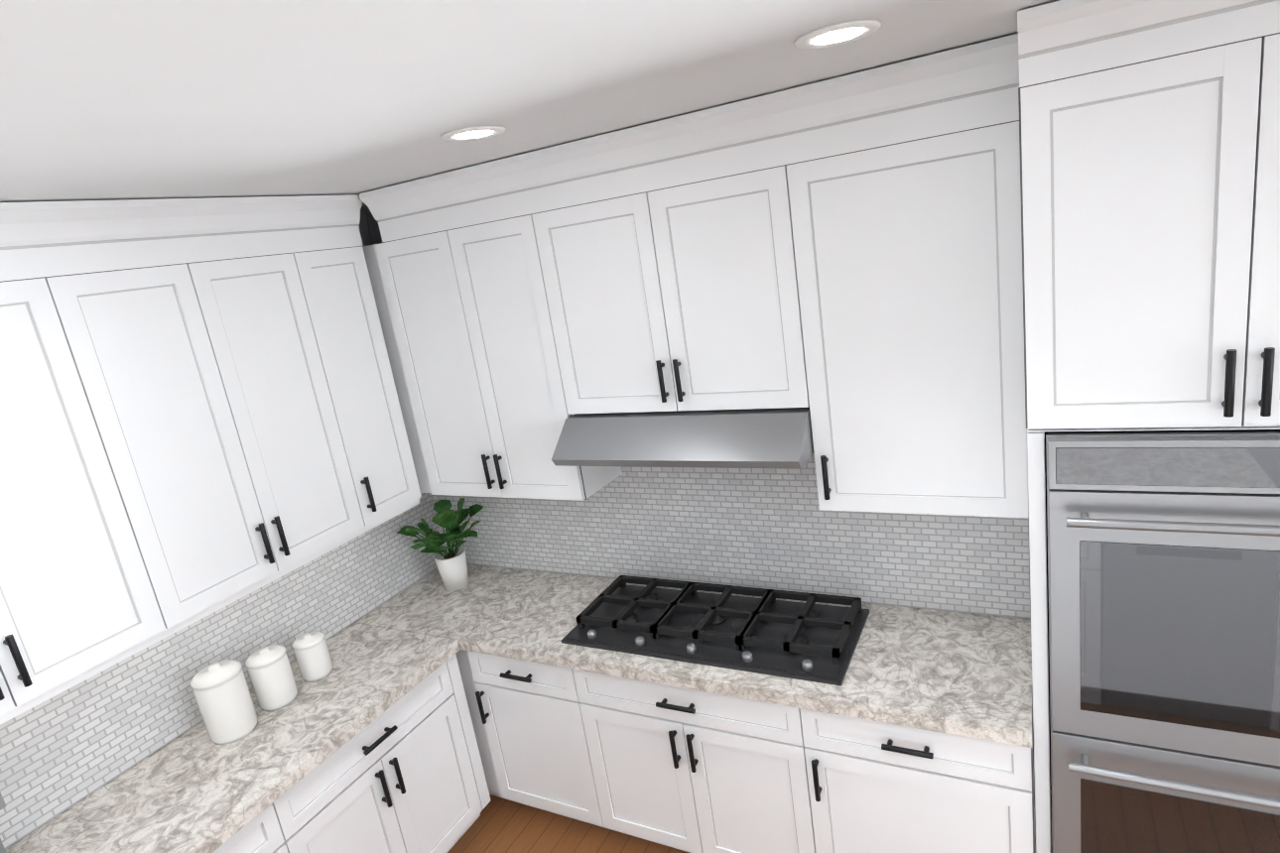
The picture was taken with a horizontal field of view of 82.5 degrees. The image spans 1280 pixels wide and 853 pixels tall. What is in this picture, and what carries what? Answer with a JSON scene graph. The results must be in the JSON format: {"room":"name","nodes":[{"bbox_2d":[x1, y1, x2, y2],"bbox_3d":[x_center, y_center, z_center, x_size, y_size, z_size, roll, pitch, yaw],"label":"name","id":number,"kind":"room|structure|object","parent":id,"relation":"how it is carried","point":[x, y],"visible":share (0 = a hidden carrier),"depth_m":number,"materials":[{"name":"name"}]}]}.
{"room":"kitchen","nodes":[
{"label":"kitchen","id":0,"kind":"room"},
{"bbox_2d":[358,206,443,545],"bbox_3d":[-2.473,0.979,1.883,0.600,2.760,5.105,-1,16,29],"label":"wall","id":1,"kind":"structure","parent":0,"point":[364,232],"depth_m":3.46,"materials":[{"name":"white paint"}]},
{"bbox_2d":[0,0,1059,206],"bbox_3d":[0.571,-0.427,-0.249,8.630,0.060,5.485,-1,16,29],"label":"ceiling","id":2,"kind":"structure","parent":0,"point":[126,99],"depth_m":1.41,"materials":[{"name":"paint"}]},
{"bbox_2d":[441,125,505,140],"bbox_3d":[-0.456,-0.803,2.002,0.176,0.006,0.176,-1,16,29],"label":"recessed light","id":3,"kind":"object","parent":2,"relation":"in","point":[473,133],"visible":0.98,"depth_m":1.98,"materials":[{"name":"white paint"}]},
{"bbox_2d":[794,19,881,48],"bbox_3d":[0.413,-0.819,1.527,0.176,0.006,0.176,-1,16,29],"label":"recessed light","id":4,"kind":"object","parent":2,"relation":"in","point":[837,34],"visible":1,"depth_m":1.51,"materials":[{"name":"white paint"}]},
{"bbox_2d":[447,794,689,852],"bbox_3d":[0.994,2.275,0.437,8.630,0.060,5.485,-1,16,29],"label":"floor","id":5,"kind":"structure","parent":0,"point":[501,826],"depth_m":3.17,"materials":[{"name":"brown wood"}]},
{"bbox_2d":[0,194,490,852],"bbox_3d":[-1.672,0.822,2.016,0.677,2.755,3.097,-1,16,29],"label":"kitchen cabinets","id":6,"kind":"object","parent":5,"relation":"on","point":[200,413],"visible":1,"depth_m":2.44,"materials":[{"name":"white paint"}]},
{"bbox_2d":[0,792,6,852],"bbox_3d":[-1.845,1.146,1.962,0.241,0.370,0.206,-1,16,29],"label":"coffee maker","id":7,"kind":"object","parent":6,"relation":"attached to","point":[2,806],"visible":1,"depth_m":1.96,"materials":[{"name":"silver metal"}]},
{"bbox_2d":[189,659,257,745],"bbox_3d":[-1.490,0.977,2.618,0.163,0.270,0.163,-1,16,29],"label":"canister","id":8,"kind":"object","parent":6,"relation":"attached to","point":[222,696],"visible":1,"depth_m":2.56,"materials":[{"name":"white ceramic"}]},
{"bbox_2d":[245,644,297,711],"bbox_3d":[-1.402,0.948,2.780,0.143,0.220,0.143,-1,16,29],"label":"canister","id":9,"kind":"object","parent":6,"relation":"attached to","point":[271,676],"visible":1,"depth_m":2.73,"materials":[{"name":"white ceramic"}]},
{"bbox_2d":[291,632,332,681],"bbox_3d":[-1.317,0.918,2.937,0.122,0.175,0.122,-1,16,29],"label":"canister","id":10,"kind":"object","parent":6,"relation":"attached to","point":[313,656],"visible":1,"depth_m":2.90,"materials":[{"name":"white ceramic"}]},
{"bbox_2d":[354,0,1279,852],"bbox_3d":[1.062,0.338,2.236,5.279,2.757,0.677,-1,16,29],"label":"kitchen cabinets","id":11,"kind":"object","parent":5,"relation":"on","point":[965,280],"visible":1,"depth_m":2.29,"materials":[{"name":"white paint"}]},
{"bbox_2d":[396,498,483,591],"bbox_3d":[-0.957,0.576,3.531,0.365,0.432,0.435,-1,16,29],"label":"potted plant","id":12,"kind":"object","parent":11,"relation":"on","point":[450,563],"visible":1,"depth_m":3.51,"materials":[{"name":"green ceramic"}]},
{"bbox_2d":[561,575,869,685],"bbox_3d":[0.276,0.752,2.833,1.100,0.066,0.480,-1,16,29],"label":"gas cooktop","id":13,"kind":"object","parent":11,"relation":"in","point":[768,633],"visible":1,"depth_m":2.77,"materials":[{"name":"black metal"}]},
{"bbox_2d":[1045,429,1279,852],"bbox_3d":[1.583,0.692,2.035,0.774,1.550,0.670,-1,16,29],"label":"double wall oven","id":14,"kind":"object","parent":11,"relation":"attached to","point":[1164,585],"visible":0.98,"depth_m":1.81,"materials":[{"name":"grey metal"}]},
{"bbox_2d":[364,205,1030,619],"bbox_3d":[2.177,0.205,2.064,7.650,2.760,0.120,-1,16,29],"label":"wall","id":15,"kind":"structure","parent":0,"point":[374,229],"depth_m":3.46,"materials":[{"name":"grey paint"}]},
{"bbox_2d":[0,453,1029,849],"bbox_3d":[-0.425,0.600,2.148,2.749,0.898,2.334,-1,16,29],"label":"tile backsplash","id":16,"kind":"structure","parent":15,"relation":"attached to","point":[766,529],"depth_m":2.88,"materials":[{"name":"grey tile"}]},
{"bbox_2d":[551,406,814,468],"bbox_3d":[0.188,0.007,2.706,0.944,0.156,0.491,-1,16,29],"label":"range hood","id":17,"kind":"object","parent":15,"relation":"attached to","point":[758,439],"visible":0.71,"depth_m":2.52,"materials":[{"name":"silver metal"}]}
]}

